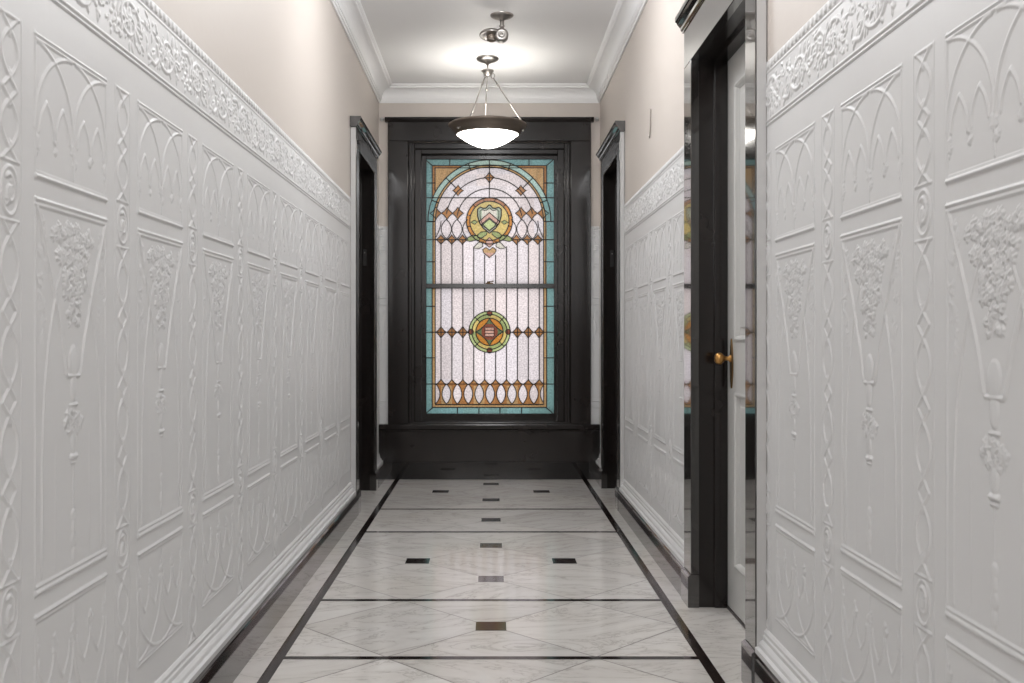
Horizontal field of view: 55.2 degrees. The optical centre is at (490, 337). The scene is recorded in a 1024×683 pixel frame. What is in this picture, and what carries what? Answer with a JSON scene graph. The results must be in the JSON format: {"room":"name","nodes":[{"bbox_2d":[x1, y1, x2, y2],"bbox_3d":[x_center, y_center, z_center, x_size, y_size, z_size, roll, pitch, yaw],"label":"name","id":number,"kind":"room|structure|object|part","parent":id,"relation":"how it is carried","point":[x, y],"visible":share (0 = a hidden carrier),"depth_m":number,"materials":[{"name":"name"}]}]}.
{"room":"hallway","nodes":[
{"label":"hallway","id":0,"kind":"room"},
{"bbox_2d":[0,0,382,682],"bbox_3d":[-0.993,-0.455,2.680,0.308,3.110,10.560,0,0,0],"label":"wall","id":1,"kind":"structure","parent":0,"point":[175,175],"depth_m":2.59,"materials":[{"name":"beige paint"}]},
{"bbox_3d":[-0.874,0.014,1.956,0.010,1.772,0.547,0,0,0],"label":"wainscot panel","id":2,"kind":"part","parent":1,"relation":"part of","materials":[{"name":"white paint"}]},
{"bbox_3d":[-0.874,0.014,2.503,0.010,1.772,0.547,0,0,0],"label":"wainscot panel","id":3,"kind":"part","parent":1,"relation":"part of","materials":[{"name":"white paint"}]},
{"bbox_3d":[-0.874,0.014,3.050,0.010,1.772,0.547,0,0,0],"label":"wainscot panel","id":4,"kind":"part","parent":1,"relation":"part of","materials":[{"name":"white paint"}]},
{"bbox_3d":[-0.874,0.014,3.598,0.010,1.772,0.547,0,0,0],"label":"wainscot panel","id":5,"kind":"part","parent":1,"relation":"part of","materials":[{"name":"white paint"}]},
{"bbox_3d":[-0.857,0.932,2.509,0.036,0.074,10.218,0,0,0],"label":"moulding","id":6,"kind":"part","parent":1,"relation":"part of","materials":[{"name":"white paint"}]},
{"bbox_3d":[-0.874,0.014,4.144,0.010,1.772,0.547,0,0,0],"label":"wainscot panel","id":7,"kind":"part","parent":1,"relation":"part of","materials":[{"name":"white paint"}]},
{"bbox_2d":[193,463,384,682],"bbox_3d":[-0.850,1.034,2.509,0.051,0.131,10.218,0,0,0],"label":"baseboard","id":8,"kind":"structure","parent":1,"relation":"attached to","point":[225,667],"depth_m":3.75,"materials":[{"name":"stone"}]},
{"bbox_3d":[-0.874,0.014,4.691,0.010,1.772,0.547,0,0,0],"label":"wainscot panel","id":9,"kind":"part","parent":1,"relation":"part of","materials":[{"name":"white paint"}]},
{"bbox_3d":[-0.874,0.014,5.239,0.010,1.772,0.547,0,0,0],"label":"wainscot panel","id":10,"kind":"part","parent":1,"relation":"part of","materials":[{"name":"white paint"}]},
{"bbox_3d":[-0.874,0.014,5.785,0.010,1.772,0.547,0,0,0],"label":"wainscot panel","id":11,"kind":"part","parent":1,"relation":"part of","materials":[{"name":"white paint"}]},
{"bbox_3d":[-0.874,0.014,6.079,0.010,1.772,0.039,0,0,0],"label":"wainscot panel","id":12,"kind":"part","parent":1,"relation":"part of","materials":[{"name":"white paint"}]},
{"bbox_2d":[350,116,381,512],"bbox_3d":[-0.965,-0.139,6.650,0.321,2.478,1.144,0,0,0],"label":"door","id":13,"kind":"structure","parent":1,"relation":"in","point":[365,152],"depth_m":7.06,"materials":[{"name":"black wood"}]},
{"bbox_3d":[-0.856,-0.112,6.168,0.036,2.156,0.135,0,0,0],"label":"casing","id":14,"kind":"part","parent":13,"relation":"part of","materials":[{"name":"black wood"}]},
{"bbox_3d":[-0.910,-0.580,7.063,0.024,0.120,0.006,0,0,0],"label":"strike plate","id":15,"kind":"part","parent":13,"relation":"part of","materials":[{"name":"black metal"}]},
{"bbox_3d":[-0.856,-1.252,6.650,0.036,0.125,1.100,0,0,0],"label":"head casing","id":16,"kind":"part","parent":13,"relation":"part of","materials":[{"name":"black wood"}]},
{"bbox_3d":[-0.856,-0.112,7.130,0.036,2.156,0.140,0,0,0],"label":"casing","id":17,"kind":"part","parent":13,"relation":"part of","materials":[{"name":"black wood"}]},
{"bbox_3d":[-0.874,0.014,7.429,0.010,1.772,0.457,0,0,0],"label":"wainscot panel","id":18,"kind":"part","parent":1,"relation":"part of","materials":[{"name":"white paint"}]},
{"bbox_2d":[330,0,647,102],"bbox_3d":[-0.013,-1.899,2.530,1.727,0.127,10.260,0,0,0],"label":"trim","id":19,"kind":"structure","parent":1,"relation":"attached to","point":[351,15],"depth_m":7.35,"materials":[{"name":"white"}]},
{"bbox_2d":[233,479,744,682],"bbox_3d":[0.000,1.130,2.213,2.240,0.061,10.849,0,0,0],"label":"floor","id":20,"kind":"structure","parent":0,"point":[433,580],"depth_m":4.04,"materials":[{"name":"white stone"}]},
{"bbox_2d":[360,0,617,82],"bbox_3d":[-0.013,-2.020,2.630,2.325,0.120,10.660,0,0,0],"label":"ceiling","id":21,"kind":"structure","parent":0,"point":[418,41],"depth_m":6.43,"materials":[{"name":"white paint"}]},
{"bbox_2d":[448,55,526,148],"bbox_3d":[-0.024,-1.644,6.860,0.552,0.632,0.552,0,0,0],"label":"pendant lamp","id":22,"kind":"object","parent":21,"relation":"hanging from","point":[485,131],"visible":1,"depth_m":6.72,"materials":[{"name":"white glass"}]},
{"bbox_3d":[-0.089,-1.670,6.733,0.017,0.361,0.238,0,0,27],"label":"suspension rod","id":23,"kind":"part","parent":22,"relation":"part of","materials":[{"name":"silver metal"}]},
{"bbox_3d":[-0.037,-1.670,7.002,0.017,0.361,0.239,0,0,-5],"label":"suspension rod","id":24,"kind":"part","parent":22,"relation":"part of","materials":[{"name":"silver metal"}]},
{"bbox_3d":[-0.024,-1.379,6.860,0.435,0.103,0.435,0,0,0],"label":"lamp shade","id":25,"kind":"part","parent":22,"relation":"part of","materials":[{"name":"white glass"}]},
{"bbox_3d":[0.108,-1.670,6.807,0.239,0.361,0.017,0,0,22],"label":"suspension rod","id":26,"kind":"part","parent":22,"relation":"part of","materials":[{"name":"silver metal"}]},
{"bbox_2d":[479,11,513,42],"bbox_3d":[0.034,-1.877,5.967,0.214,0.166,0.148,0,0,23],"label":"ceiling fixture","id":27,"kind":"object","parent":21,"relation":"attached to","point":[500,35],"visible":1,"depth_m":5.92,"materials":[{"name":"silver metal"}]},
{"bbox_3d":[0.066,-1.903,5.950,0.032,0.055,0.032,0,0,0],"label":"stem","id":28,"kind":"part","parent":27,"relation":"part of","materials":[{"name":"silver metal"}]},
{"bbox_2d":[379,103,599,423],"bbox_3d":[-0.013,-0.455,7.806,1.745,3.110,0.307,0,0,0],"label":"wall","id":29,"kind":"structure","parent":0,"point":[385,109],"depth_m":7.66,"materials":[{"name":"beige paint"}]},
{"bbox_3d":[-0.823,0.014,7.658,0.100,1.772,0.010,0,0,0],"label":"wainscot panel","id":30,"kind":"part","parent":29,"relation":"part of","materials":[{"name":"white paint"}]},
{"bbox_2d":[379,117,599,461],"bbox_3d":[-0.013,-0.377,7.779,1.721,2.683,0.363,0,0,0],"label":"window","id":31,"kind":"structure","parent":29,"relation":"in","point":[489,250],"depth_m":7.74,"materials":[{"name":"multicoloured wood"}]},
{"bbox_3d":[-0.724,-0.432,7.649,0.158,2.204,0.042,0,0,0],"label":"casing","id":32,"kind":"part","parent":31,"relation":"part of","materials":[{"name":"black wood"}]},
{"bbox_3d":[-0.013,0.679,7.808,1.265,0.041,0.305,0,0,0],"label":"sill","id":33,"kind":"part","parent":31,"relation":"part of","materials":[{"name":"black wood"}]},
{"bbox_3d":[-0.012,-0.920,7.780,1.070,1.056,0.050,0,0,0],"label":"sash","id":34,"kind":"part","parent":31,"relation":"part of","materials":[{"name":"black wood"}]},
{"bbox_3d":[-0.012,0.116,7.756,1.070,1.087,0.068,0,0,0],"label":"sash","id":35,"kind":"part","parent":31,"relation":"part of","materials":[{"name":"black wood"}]},
{"bbox_3d":[-0.013,-1.609,7.649,1.581,0.151,0.042,0,0,0],"label":"head casing","id":36,"kind":"part","parent":31,"relation":"part of","materials":[{"name":"black wood"}]},
{"bbox_3d":[-0.013,0.718,7.614,1.717,0.021,0.015,0,0,0],"label":"apron moulding","id":37,"kind":"part","parent":31,"relation":"part of","materials":[{"name":"black wood"}]},
{"bbox_3d":[-0.013,-0.918,7.775,1.024,1.006,0.001,0,0,0],"label":"stained glass","id":38,"kind":"part","parent":31,"relation":"part of","materials":[{"name":"multicoloured glass"}]},
{"bbox_3d":[-0.013,0.101,7.775,1.024,1.010,0.001,0,0,0],"label":"stained glass","id":39,"kind":"part","parent":31,"relation":"part of","materials":[{"name":"multicoloured glass"}]},
{"bbox_3d":[0.699,-0.432,7.649,0.158,2.204,0.042,0,0,0],"label":"casing","id":40,"kind":"part","parent":31,"relation":"part of","materials":[{"name":"black wood"}]},
{"bbox_2d":[383,462,595,478],"bbox_3d":[-0.013,1.032,7.639,1.725,0.135,0.042,0,0,0],"label":"baseboard","id":41,"kind":"structure","parent":29,"relation":"attached to","point":[393,470],"depth_m":7.62,"materials":[{"name":"black wood"}]},
{"bbox_3d":[0.798,0.014,7.658,0.100,1.772,0.010,0,0,0],"label":"wainscot panel","id":42,"kind":"part","parent":29,"relation":"part of","materials":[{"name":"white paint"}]},
{"bbox_2d":[596,0,1023,682],"bbox_3d":[0.968,-0.455,2.680,0.308,3.110,10.560,0,0,0],"label":"wall","id":43,"kind":"structure","parent":0,"point":[895,128],"depth_m":2.16,"materials":[{"name":"beige paint"}]},
{"bbox_3d":[0.849,0.036,7.479,0.010,1.772,0.358,0,0,0],"label":"wainscot panel","id":44,"kind":"part","parent":43,"relation":"part of","materials":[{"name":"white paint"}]},
{"bbox_2d":[596,121,624,510],"bbox_3d":[0.942,-0.139,6.768,0.316,2.478,1.109,0,0,0],"label":"door","id":45,"kind":"structure","parent":43,"relation":"in","point":[610,154],"depth_m":7.16,"materials":[{"name":"black wood"}]},
{"bbox_3d":[0.834,-0.112,7.230,0.031,2.156,0.140,0,0,0],"label":"casing","id":46,"kind":"part","parent":45,"relation":"part of","materials":[{"name":"black wood"}]},
{"bbox_3d":[0.885,-0.580,7.163,0.024,0.120,0.006,0,0,0],"label":"strike plate","id":47,"kind":"part","parent":45,"relation":"part of","materials":[{"name":"black metal"}]},
{"bbox_3d":[0.834,-1.252,6.768,0.031,0.125,1.065,0,0,0],"label":"head casing","id":48,"kind":"part","parent":45,"relation":"part of","materials":[{"name":"black wood"}]},
{"bbox_3d":[0.834,-0.112,6.305,0.031,2.156,0.140,0,0,0],"label":"casing","id":49,"kind":"part","parent":45,"relation":"part of","materials":[{"name":"black wood"}]},
{"bbox_3d":[0.849,0.036,6.043,0.010,1.772,0.381,0,0,0],"label":"wainscot panel","id":50,"kind":"part","parent":43,"relation":"part of","materials":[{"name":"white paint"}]},
{"bbox_3d":[0.849,0.036,5.580,0.010,1.772,0.547,0,0,0],"label":"wainscot panel","id":51,"kind":"part","parent":43,"relation":"part of","materials":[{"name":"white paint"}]},
{"bbox_2d":[648,109,650,137],"bbox_3d":[0.845,-1.139,5.214,0.010,0.152,0.035,0,0,0],"label":"wire hook","id":52,"kind":"object","parent":43,"relation":"attached to","point":[650,109],"visible":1,"depth_m":5.20,"materials":[{"name":"beige"}]},
{"bbox_3d":[0.849,0.036,5.032,0.010,1.772,0.547,0,0,0],"label":"wainscot panel","id":53,"kind":"part","parent":43,"relation":"part of","materials":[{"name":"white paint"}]},
{"bbox_3d":[0.849,0.036,4.486,0.010,1.772,0.547,0,0,0],"label":"wainscot panel","id":54,"kind":"part","parent":43,"relation":"part of","materials":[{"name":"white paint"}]},
{"bbox_2d":[595,463,779,682],"bbox_3d":[0.829,1.034,2.509,0.042,0.131,10.218,0,0,0],"label":"baseboard","id":55,"kind":"structure","parent":43,"relation":"attached to","point":[671,567],"depth_m":4.70,"materials":[{"name":"stone"}]},
{"bbox_3d":[0.832,0.932,2.509,0.036,0.074,10.218,0,0,0],"label":"moulding","id":56,"kind":"part","parent":43,"relation":"part of","materials":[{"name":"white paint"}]},
{"bbox_2d":[675,0,765,682],"bbox_3d":[0.941,-0.133,3.581,0.319,2.465,1.162,0,0,0],"label":"door","id":57,"kind":"structure","parent":43,"relation":"in","point":[725,40],"depth_m":3.93,"materials":[{"name":"black wood"}]},
{"bbox_3d":[0.832,-0.085,4.069,0.034,2.101,0.143,0,0,0],"label":"casing","id":58,"kind":"part","parent":57,"relation":"part of","materials":[{"name":"black wood"}]},
{"bbox_3d":[0.832,-1.214,3.581,0.034,0.157,1.118,0,0,0],"label":"head casing","id":59,"kind":"part","parent":57,"relation":"part of","materials":[{"name":"black wood"}]},
{"bbox_3d":[0.927,0.082,3.918,0.066,0.049,0.049,0,0,0],"label":"knob","id":60,"kind":"part","parent":57,"relation":"part of","materials":[{"name":"gold metal"}]},
{"bbox_3d":[0.968,-0.495,3.570,0.020,1.010,0.596,0,0,0],"label":"panel moulding","id":61,"kind":"part","parent":57,"relation":"part of","materials":[{"name":"grey paint"}]},
{"bbox_3d":[0.968,0.561,3.570,0.020,0.689,0.596,0,0,0],"label":"panel moulding","id":62,"kind":"part","parent":57,"relation":"part of","materials":[{"name":"grey paint"}]},
{"bbox_3d":[0.984,-0.495,3.570,0.025,1.010,0.596,0,0,0],"label":"panel","id":63,"kind":"part","parent":57,"relation":"part of","materials":[{"name":"grey paint"}]},
{"bbox_3d":[0.984,0.561,3.570,0.025,0.689,0.596,0,0,0],"label":"panel","id":64,"kind":"part","parent":57,"relation":"part of","materials":[{"name":"grey paint"}]},
{"bbox_3d":[0.832,-0.085,3.083,0.034,2.101,0.121,0,0,0],"label":"casing","id":65,"kind":"part","parent":57,"relation":"part of","materials":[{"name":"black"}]},
{"bbox_3d":[0.849,0.036,2.796,0.010,1.772,0.449,0,0,0],"label":"wainscot panel","id":66,"kind":"part","parent":43,"relation":"part of","materials":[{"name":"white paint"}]},
{"bbox_3d":[0.849,0.036,2.297,0.010,1.772,0.547,0,0,0],"label":"wainscot panel","id":67,"kind":"part","parent":43,"relation":"part of","materials":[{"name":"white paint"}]},
{"bbox_3d":[0.849,0.036,1.750,0.010,1.772,0.547,0,0,0],"label":"wainscot panel","id":68,"kind":"part","parent":43,"relation":"part of","materials":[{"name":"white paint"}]}
]}

